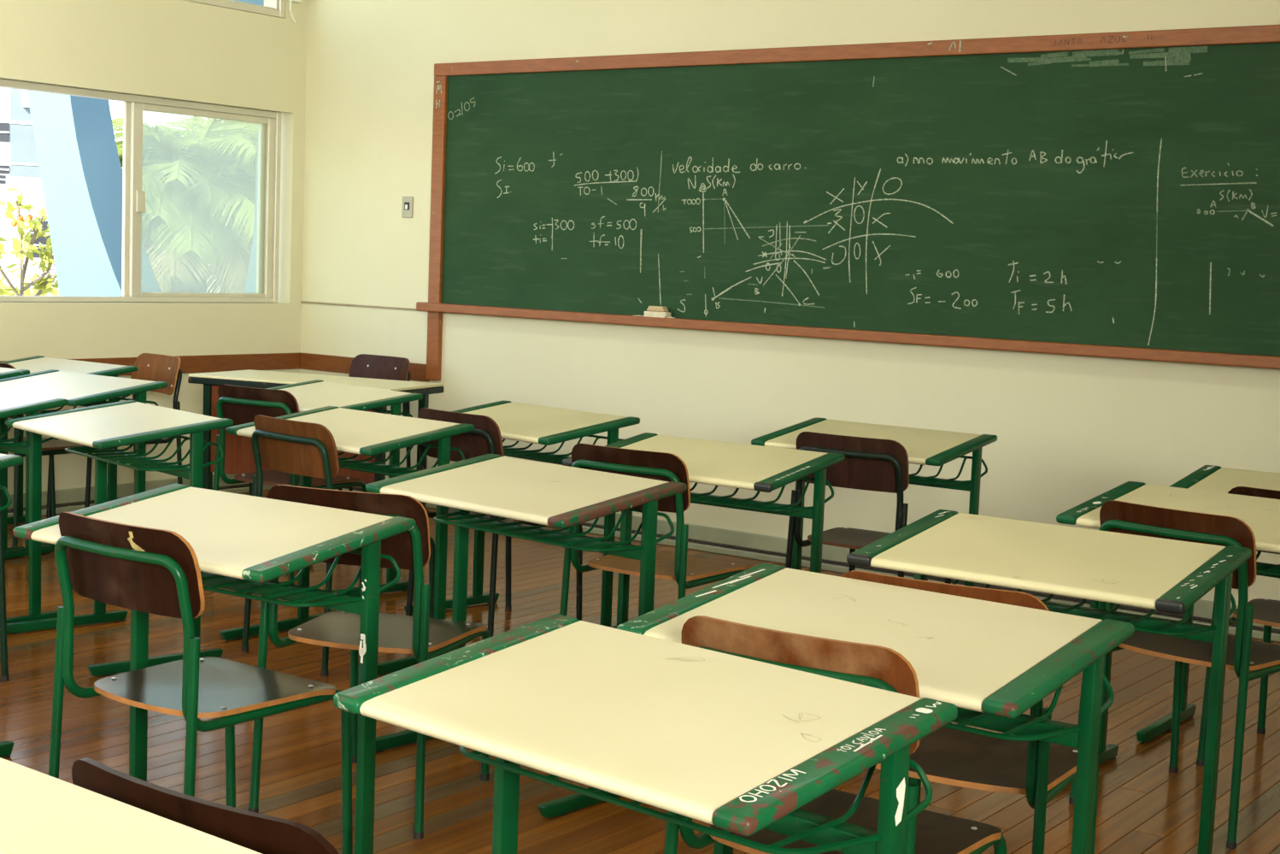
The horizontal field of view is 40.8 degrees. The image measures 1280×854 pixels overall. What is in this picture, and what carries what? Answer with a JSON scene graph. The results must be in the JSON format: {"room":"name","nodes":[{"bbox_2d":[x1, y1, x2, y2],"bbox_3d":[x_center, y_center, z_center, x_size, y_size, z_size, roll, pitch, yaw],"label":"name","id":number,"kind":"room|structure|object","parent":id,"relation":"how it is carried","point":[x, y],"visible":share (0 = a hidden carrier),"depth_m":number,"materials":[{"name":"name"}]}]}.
{"room":"classroom","nodes":[
{"label":"classroom","id":0,"kind":"room"},
{"bbox_2d":[0,0,307,510],"bbox_3d":[-4.859,-1.080,5.643,0.180,3.413,9.900,6,7,36],"label":"wall","id":1,"kind":"structure","parent":0,"point":[174,49],"depth_m":8.81,"materials":[{"name":"paint"}]},
{"bbox_2d":[0,78,281,302],"bbox_3d":[-3.112,-1.109,8.038,0.070,1.042,3.718,6,7,36],"label":"window","id":2,"kind":"structure","parent":1,"relation":"in","point":[269,146],"depth_m":8.90,"materials":[{"name":"metal"}]},
{"bbox_2d":[7,473,275,516],"bbox_3d":[-4.844,0.556,5.733,0.030,0.116,9.880,6,7,36],"label":"baseboard","id":3,"kind":"structure","parent":1,"relation":"attached to","point":[75,496],"depth_m":8.61,"materials":[{"name":"paint"}]},
{"bbox_2d":[0,352,301,375],"bbox_3d":[-4.816,-0.096,5.679,0.020,0.090,9.899,6,7,36],"label":"trim","id":4,"kind":"structure","parent":1,"relation":"attached to","point":[205,363],"depth_m":9.23,"materials":[{"name":"brown wood"}]},
{"bbox_2d":[183,0,302,23],"bbox_3d":[-2.990,-2.401,7.899,0.090,0.597,3.783,6,7,36],"label":"window","id":5,"kind":"structure","parent":1,"relation":"in","point":[278,8],"depth_m":9.20,"materials":[{"name":"metal"}]},
{"bbox_2d":[0,489,1279,853],"bbox_3d":[-0.832,1.180,2.860,10.370,0.250,10.300,6,7,36],"label":"floor","id":6,"kind":"structure","parent":0,"point":[1143,807],"depth_m":4.73,"materials":[{"name":"brown wood"}]},
{"bbox_2d":[0,488,8,681],"bbox_3d":[-2.241,0.363,5.239,0.455,0.800,0.524,-3,8,-44],"label":"chair","id":7,"kind":"object","parent":6,"relation":"on","point":[3,641],"visible":0.93,"depth_m":5.24,"materials":[{"name":"green metal"}]},
{"bbox_2d":[0,452,23,757],"bbox_3d":[-2.045,0.448,4.507,0.742,0.790,0.476,6,7,36],"label":"student desk","id":8,"kind":"object","parent":6,"relation":"on","point":[6,460],"visible":0.99,"depth_m":4.45,"materials":[{"name":"green metal"}]},
{"bbox_2d":[0,485,11,510],"bbox_3d":[-1.984,0.171,4.550,0.706,0.080,0.266,6,7,36],"label":"wire basket","id":9,"kind":"object","parent":8,"relation":"on","point":[4,489],"depth_m":4.45,"materials":[{"name":"green metal"}]},
{"bbox_2d":[0,367,29,550],"bbox_3d":[-3.026,0.132,7.328,0.742,0.790,0.476,6,7,36],"label":"student desk","id":10,"kind":"object","parent":6,"relation":"on","point":[4,372],"visible":0.37,"depth_m":7.23,"materials":[{"name":"green metal"}]},
{"bbox_2d":[0,391,68,622],"bbox_3d":[-2.456,0.275,6.098,0.742,0.790,0.476,6,7,36],"label":"student desk","id":11,"kind":"object","parent":6,"relation":"on","point":[12,404],"visible":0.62,"depth_m":5.98,"materials":[{"name":"green metal"}]},
{"bbox_2d":[0,416,55,447],"bbox_3d":[-2.395,-0.001,6.140,0.706,0.080,0.266,6,7,36],"label":"wire basket","id":12,"kind":"object","parent":11,"relation":"on","point":[35,440],"depth_m":5.96,"materials":[{"name":"green metal"}]},
{"bbox_2d":[0,363,88,546],"bbox_3d":[-2.739,0.098,7.745,0.455,0.800,0.524,6,7,36],"label":"chair","id":13,"kind":"object","parent":6,"relation":"on","point":[52,447],"visible":0.25,"depth_m":7.62,"materials":[{"name":"green metal"}]},
{"bbox_2d":[0,355,137,550],"bbox_3d":[-2.703,0.101,7.778,0.742,0.790,0.476,6,7,36],"label":"student desk","id":14,"kind":"object","parent":6,"relation":"on","point":[38,363],"visible":0.21,"depth_m":7.77,"materials":[{"name":"beige laminate"}]},
{"bbox_2d":[91,394,129,403],"bbox_3d":[-2.641,-0.175,7.821,0.706,0.080,0.266,6,7,36],"label":"wire basket","id":15,"kind":"object","parent":14,"relation":"on","point":[111,400],"depth_m":7.63,"materials":[{"name":"green metal"}]},
{"bbox_2d":[0,369,168,588],"bbox_3d":[-2.353,0.193,6.983,0.742,0.790,0.476,6,7,34],"label":"student desk","id":16,"kind":"object","parent":6,"relation":"on","point":[78,388],"visible":0.43,"depth_m":6.93,"materials":[{"name":"beige laminate"}]},
{"bbox_2d":[23,397,158,414],"bbox_3d":[-2.294,-0.084,7.027,0.706,0.080,0.266,6,7,34],"label":"wire basket","id":17,"kind":"object","parent":16,"relation":"on","point":[143,400],"depth_m":7.04,"materials":[{"name":"green metal"}]},
{"bbox_2d":[46,352,182,518],"bbox_3d":[-2.506,0.058,8.242,0.524,0.800,0.455,-3,8,-45],"label":"chair","id":18,"kind":"object","parent":6,"relation":"on","point":[151,366],"visible":0.46,"depth_m":8.27,"materials":[{"name":"brown wood"}]},
{"bbox_2d":[5,399,233,675],"bbox_3d":[-1.750,0.341,5.712,0.476,0.790,0.742,-3,8,-42],"label":"student desk","id":19,"kind":"object","parent":6,"relation":"on","point":[102,428],"visible":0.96,"depth_m":5.63,"materials":[{"name":"beige laminate"}]},
{"bbox_2d":[64,434,224,470],"bbox_3d":[-1.676,0.066,5.743,0.266,0.080,0.706,-3,8,-42],"label":"wire basket","id":20,"kind":"object","parent":19,"relation":"on","point":[196,449],"depth_m":5.64,"materials":[{"name":"green metal"}]},
{"bbox_2d":[0,757,261,853],"bbox_3d":[-0.662,0.788,1.593,0.742,0.790,0.476,7,7,37],"label":"student desk","id":21,"kind":"object","parent":6,"relation":"on","point":[40,813],"visible":1,"depth_m":1.70,"materials":[{"name":"beige laminate"}]},
{"bbox_2d":[48,511,352,853],"bbox_3d":[-0.923,0.571,3.646,0.455,0.800,0.524,6,7,35],"label":"chair","id":22,"kind":"object","parent":6,"relation":"on","point":[155,571],"visible":0.95,"depth_m":3.51,"materials":[{"name":"green metal"}]},
{"bbox_2d":[71,757,339,853],"bbox_3d":[-0.351,0.756,1.995,0.455,0.800,0.524,6,7,34],"label":"chair","id":23,"kind":"object","parent":6,"relation":"on","point":[262,833],"visible":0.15,"depth_m":1.73,"materials":[{"name":"brown wood"}]},
{"bbox_2d":[12,483,415,853],"bbox_3d":[-0.930,0.570,3.702,0.742,0.790,0.476,6,7,32],"label":"student desk","id":24,"kind":"object","parent":6,"relation":"on","point":[240,543],"visible":0.81,"depth_m":3.63,"materials":[{"name":"beige laminate"}]},
{"bbox_2d":[200,549,401,606],"bbox_3d":[-0.873,0.294,3.748,0.706,0.080,0.266,6,7,32],"label":"wire basket","id":25,"kind":"object","parent":24,"relation":"on","point":[369,568],"depth_m":3.61,"materials":[{"name":"green metal"}]},
{"bbox_2d":[213,384,368,584],"bbox_3d":[-1.406,0.228,6.949,0.455,0.800,0.524,6,7,31],"label":"chair","id":26,"kind":"object","parent":6,"relation":"on","point":[240,404],"visible":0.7,"depth_m":6.78,"materials":[{"name":"brown wood"}]},
{"bbox_2d":[187,369,443,504],"bbox_3d":[-1.503,0.151,7.947,1.074,0.750,0.474,5,6,22],"label":"table","id":27,"kind":"object","parent":6,"relation":"on","point":[239,459],"visible":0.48,"depth_m":7.88,"materials":[{"name":"beige laminate"}]},
{"bbox_2d":[240,414,434,675],"bbox_3d":[-0.995,0.362,5.753,0.455,0.800,0.524,7,8,42],"label":"chair","id":28,"kind":"object","parent":6,"relation":"on","point":[301,448],"visible":0.56,"depth_m":5.54,"materials":[{"name":"brown wood"}]},
{"bbox_2d":[265,379,422,595],"bbox_3d":[-1.303,0.235,6.972,0.476,0.790,0.742,-3,8,-45],"label":"student desk","id":29,"kind":"object","parent":6,"relation":"on","point":[316,393],"visible":0.31,"depth_m":6.84,"materials":[{"name":"beige laminate"}]},
{"bbox_2d":[363,408,413,416],"bbox_3d":[-1.232,-0.040,7.006,0.266,0.080,0.706,-3,8,-45],"label":"wire basket","id":30,"kind":"object","parent":29,"relation":"on","point":[393,411],"depth_m":6.86,"materials":[{"name":"green metal"}]},
{"bbox_2d":[218,405,474,677],"bbox_3d":[-0.998,0.362,5.802,0.742,0.790,0.476,7,7,40],"label":"student desk","id":31,"kind":"object","parent":6,"relation":"on","point":[353,431],"visible":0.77,"depth_m":5.70,"materials":[{"name":"beige laminate"}]},
{"bbox_2d":[337,442,464,475],"bbox_3d":[-0.932,0.086,5.841,0.706,0.080,0.266,7,7,40],"label":"wire basket","id":32,"kind":"object","parent":31,"relation":"on","point":[443,450],"depth_m":5.73,"materials":[{"name":"green metal"}]},
{"bbox_2d":[248,484,490,839],"bbox_3d":[-0.638,0.524,4.242,0.455,0.800,0.524,4,6,17],"label":"chair","id":33,"kind":"object","parent":6,"relation":"on","point":[424,637],"visible":0.52,"depth_m":4.05,"materials":[{"name":"green metal"}]},
{"bbox_2d":[337,353,411,491],"bbox_3d":[-1.489,0.040,8.831,0.455,0.800,0.524,6,7,36],"label":"chair","id":34,"kind":"object","parent":6,"relation":"on","point":[363,365],"visible":0.35,"depth_m":8.97,"materials":[{"name":"brown wood"}]},
{"bbox_2d":[405,407,582,636],"bbox_3d":[-0.514,0.333,6.239,0.455,0.800,0.524,7,7,41],"label":"chair","id":35,"kind":"object","parent":6,"relation":"on","point":[485,438],"visible":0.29,"depth_m":6.02,"materials":[{"name":"brown wood"}]},
{"bbox_2d":[403,399,639,628],"bbox_3d":[-0.443,0.334,6.307,0.742,0.790,0.476,8,8,43],"label":"student desk","id":36,"kind":"object","parent":6,"relation":"on","point":[529,423],"visible":0.56,"depth_m":6.22,"materials":[{"name":"beige laminate"}]},
{"bbox_2d":[502,434,622,463],"bbox_3d":[-0.373,0.059,6.342,0.706,0.080,0.266,8,8,43],"label":"wire basket","id":37,"kind":"object","parent":36,"relation":"on","point":[507,449],"depth_m":6.29,"materials":[{"name":"green metal"}]},
{"bbox_2d":[365,453,686,817],"bbox_3d":[-0.326,0.513,4.529,0.742,0.790,0.476,7,7,42],"label":"student desk","id":38,"kind":"object","parent":6,"relation":"on","point":[545,494],"visible":0.9,"depth_m":4.45,"materials":[{"name":"beige laminate"}]},
{"bbox_2d":[433,507,674,551],"bbox_3d":[-0.258,0.238,4.566,0.706,0.080,0.266,7,7,42],"label":"wire basket","id":39,"kind":"object","parent":38,"relation":"on","point":[648,523],"depth_m":4.48,"materials":[{"name":"green metal"}]},
{"bbox_2d":[333,613,957,853],"bbox_3d":[-0.026,0.736,2.379,0.742,0.790,0.476,7,7,41],"label":"student desk","id":40,"kind":"object","parent":6,"relation":"on","point":[730,742],"visible":1,"depth_m":2.28,"materials":[{"name":"beige laminate"}]},
{"bbox_2d":[459,745,932,853],"bbox_3d":[0.041,0.460,2.417,0.706,0.080,0.266,7,7,41],"label":"wire basket","id":41,"kind":"object","parent":40,"relation":"on","point":[893,817],"depth_m":2.23,"materials":[{"name":"green metal"}]},
{"bbox_2d":[559,443,749,615],"bbox_3d":[0.066,0.446,5.319,0.455,0.800,0.524,6,7,33],"label":"chair","id":42,"kind":"object","parent":6,"relation":"on","point":[679,566],"visible":0.61,"depth_m":5.12,"materials":[{"name":"green metal"}]},
{"bbox_2d":[562,432,845,627],"bbox_3d":[0.175,0.456,5.313,0.744,0.790,0.476,6,7,34],"label":"student desk","id":43,"kind":"object","parent":6,"relation":"on","point":[743,466],"visible":0.66,"depth_m":5.23,"materials":[{"name":"beige laminate"}]},
{"bbox_2d":[689,476,833,511],"bbox_3d":[0.234,0.179,5.357,0.706,0.080,0.266,6,7,34],"label":"wire basket","id":44,"kind":"object","parent":43,"relation":"on","point":[819,501],"depth_m":5.23,"materials":[{"name":"green metal"}]},
{"bbox_2d":[663,615,1006,853],"bbox_3d":[0.340,0.697,2.875,0.455,0.800,0.524,6,7,33],"label":"chair","id":45,"kind":"object","parent":6,"relation":"on","point":[878,666],"visible":0.38,"depth_m":2.70,"materials":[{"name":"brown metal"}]},
{"bbox_2d":[785,431,951,583],"bbox_3d":[0.804,0.412,5.958,0.455,0.800,0.524,6,7,33],"label":"chair","id":46,"kind":"object","parent":6,"relation":"on","point":[869,463],"visible":0.65,"depth_m":5.73,"materials":[{"name":"brown wood"}]},
{"bbox_2d":[751,416,997,586],"bbox_3d":[0.807,0.402,6.120,0.742,0.790,0.476,6,7,35],"label":"student desk","id":47,"kind":"object","parent":6,"relation":"on","point":[923,446],"visible":0.52,"depth_m":6.07,"materials":[{"name":"beige laminate"}]},
{"bbox_2d":[909,455,987,484],"bbox_3d":[0.868,0.125,6.163,0.706,0.080,0.266,6,7,35],"label":"wire basket","id":48,"kind":"object","parent":47,"relation":"on","point":[977,460],"depth_m":5.99,"materials":[{"name":"green metal"}]},
{"bbox_2d":[616,562,1134,853],"bbox_3d":[0.371,0.698,2.929,0.742,0.790,0.476,6,7,37],"label":"student desk","id":49,"kind":"object","parent":6,"relation":"on","point":[994,661],"visible":0.75,"depth_m":2.85,"materials":[{"name":"beige laminate"}]},
{"bbox_2d":[942,669,1114,740],"bbox_3d":[0.433,0.421,2.971,0.706,0.080,0.266,6,7,37],"label":"wire basket","id":50,"kind":"object","parent":49,"relation":"on","point":[1091,710],"depth_m":2.78,"materials":[{"name":"green metal"}]},
{"bbox_2d":[840,569,1098,853],"bbox_3d":[0.637,0.661,3.354,0.455,0.800,0.524,5,6,29],"label":"chair","id":51,"kind":"object","parent":6,"relation":"on","point":[1039,770],"visible":0.21,"depth_m":3.21,"materials":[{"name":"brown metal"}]},
{"bbox_2d":[846,509,1251,853],"bbox_3d":[0.868,0.635,3.769,0.744,0.790,0.476,6,7,35],"label":"student desk","id":52,"kind":"object","parent":6,"relation":"on","point":[1160,574],"visible":0.91,"depth_m":3.67,"materials":[{"name":"beige laminate"}]},
{"bbox_2d":[927,575,1236,635],"bbox_3d":[0.928,0.358,3.812,0.706,0.080,0.266,6,7,35],"label":"wire basket","id":53,"kind":"object","parent":52,"relation":"on","point":[1224,595],"depth_m":3.69,"materials":[{"name":"green metal"}]},
{"bbox_2d":[1056,481,1279,764],"bbox_3d":[1.501,0.590,4.482,0.742,0.790,0.476,7,7,39],"label":"student desk","id":54,"kind":"object","parent":6,"relation":"on","point":[1262,514],"visible":0.41,"depth_m":4.58,"materials":[{"name":"beige laminate"}]},
{"bbox_2d":[1256,550,1279,575],"bbox_3d":[1.566,0.314,4.522,0.706,0.080,0.266,7,7,39],"label":"wire basket","id":55,"kind":"object","parent":54,"relation":"on","point":[1261,567],"depth_m":4.47,"materials":[{"name":"green metal"}]},
{"bbox_2d":[1068,499,1279,848],"bbox_3d":[1.453,0.588,4.431,0.455,0.800,0.524,8,8,44],"label":"chair","id":56,"kind":"object","parent":6,"relation":"on","point":[1245,654],"visible":0.57,"depth_m":4.22,"materials":[{"name":"green metal"}]},
{"bbox_2d":[1136,464,1279,742],"bbox_3d":[1.903,0.555,4.993,0.742,0.790,0.476,6,7,36],"label":"student desk","id":57,"kind":"object","parent":6,"relation":"on","point":[1210,478],"visible":0.26,"depth_m":5.17,"materials":[{"name":"beige laminate"}]},
{"bbox_2d":[1196,486,1279,765],"bbox_3d":[1.906,0.562,4.877,0.455,0.800,0.524,6,7,36],"label":"chair","id":58,"kind":"object","parent":6,"relation":"on","point":[1266,612],"visible":0.34,"depth_m":4.85,"materials":[{"name":"green metal"}]},
{"bbox_2d":[299,0,1279,631],"bbox_3d":[2.214,-0.910,6.741,10.350,3.413,0.180,6,7,36],"label":"wall","id":59,"kind":"structure","parent":0,"point":[1070,430],"depth_m":7.97,"materials":[{"name":"paint"}]},
{"bbox_2d":[300,300,417,311],"bbox_3d":[-1.515,-0.658,9.364,0.948,0.011,0.008,6,7,36],"label":"trim","id":60,"kind":"structure","parent":59,"relation":"attached to","point":[302,302],"depth_m":9.38,"materials":[{"name":"beige paint"}]},
{"bbox_2d":[300,352,429,381],"bbox_3d":[-1.507,-0.329,9.374,0.970,0.090,0.020,6,7,36],"label":"trim","id":61,"kind":"structure","parent":59,"relation":"attached to","point":[308,361],"depth_m":9.49,"materials":[{"name":"brown wood"}]},
{"bbox_2d":[401,196,413,217],"bbox_3d":[-1.235,-1.165,9.119,0.076,0.112,0.017,6,7,36],"label":"light switch","id":62,"kind":"object","parent":59,"relation":"attached to","point":[407,208],"visible":1,"depth_m":9.11,"materials":[{"name":"beige plastic"}]},
{"bbox_2d":[334,478,1279,641],"bbox_3d":[2.088,0.723,6.816,9.950,0.116,0.030,6,7,36],"label":"baseboard","id":63,"kind":"structure","parent":59,"relation":"attached to","point":[1202,608],"depth_m":7.87,"materials":[{"name":"paint"}]},
{"bbox_2d":[416,24,1279,380],"bbox_3d":[1.032,-0.830,7.447,5.368,1.642,0.082,6,7,36],"label":"chalkboard","id":64,"kind":"object","parent":59,"relation":"attached to","point":[1112,195],"visible":1,"depth_m":7.42,"materials":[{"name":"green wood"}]},
{"bbox_2d":[634,315,674,317],"bbox_3d":[0.066,-0.529,8.162,0.274,0.014,0.052,6,7,36],"label":"chalk dust","id":65,"kind":"object","parent":64,"relation":"on","point":[634,315],"visible":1,"depth_m":8.12,"materials":[{"name":"white"}]},
{"bbox_2d":[643,305,670,316],"bbox_3d":[0.083,-0.549,8.149,0.130,0.046,0.046,6,7,36],"label":"eraser","id":66,"kind":"object","parent":64,"relation":"on","point":[651,310],"visible":1,"depth_m":8.13,"materials":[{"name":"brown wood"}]},
{"label":"outside","id":67,"kind":"structure","parent":0,"visible":0},
{"bbox_3d":[-20.844,-0.216,46.206,72.400,0.300,110.000,6,7,36],"label":"ground","id":68,"kind":"structure","parent":67,"visible":0},
{"bbox_2d":[0,187,58,295],"bbox_3d":[-6.165,0.339,17.168,0.566,5.412,1.101,6,7,36],"label":"flowering tree","id":69,"kind":"object","parent":68,"relation":"on","point":[41,283],"visible":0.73,"depth_m":16.96,"materials":[{"name":"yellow plant"}]},
{"bbox_2d":[0,270,59,295],"bbox_3d":[-7.272,0.508,19.383,1.862,4.557,3.812,6,7,36],"label":"shrub","id":70,"kind":"object","parent":68,"relation":"on","point":[27,292],"visible":0.02,"depth_m":19.51,"materials":[{"name":"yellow plant"}]},
{"bbox_2d":[0,87,123,295],"bbox_3d":[-12.469,-4.749,29.663,7.200,12.600,6.120,1,6,-17],"label":"building","id":71,"kind":"structure","parent":68,"relation":"on","point":[19,161],"depth_m":27.42,"materials":[{"name":"concrete"}]},
{"bbox_2d":[27,0,264,296],"bbox_3d":[-2.570,-0.735,13.217,0.500,8.600,4.963,6,7,36],"label":"building","id":72,"kind":"structure","parent":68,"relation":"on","point":[79,164],"depth_m":11.38,"materials":[{"name":"paint"}]},
{"bbox_2d":[111,116,258,293],"bbox_3d":[-4.166,0.041,16.534,2.516,6.288,2.949,0,6,-20],"label":"palm tree","id":73,"kind":"object","parent":68,"relation":"on","point":[190,175],"visible":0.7,"depth_m":15.58,"materials":[{"name":"green plant"}]},
{"bbox_2d":[220,120,257,293],"bbox_3d":[-4.794,-3.808,36.470,7.700,10.000,4.070,1,6,-17],"label":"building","id":74,"kind":"structure","parent":68,"relation":"on","point":[223,120],"depth_m":33.59,"materials":[{"name":"white"}]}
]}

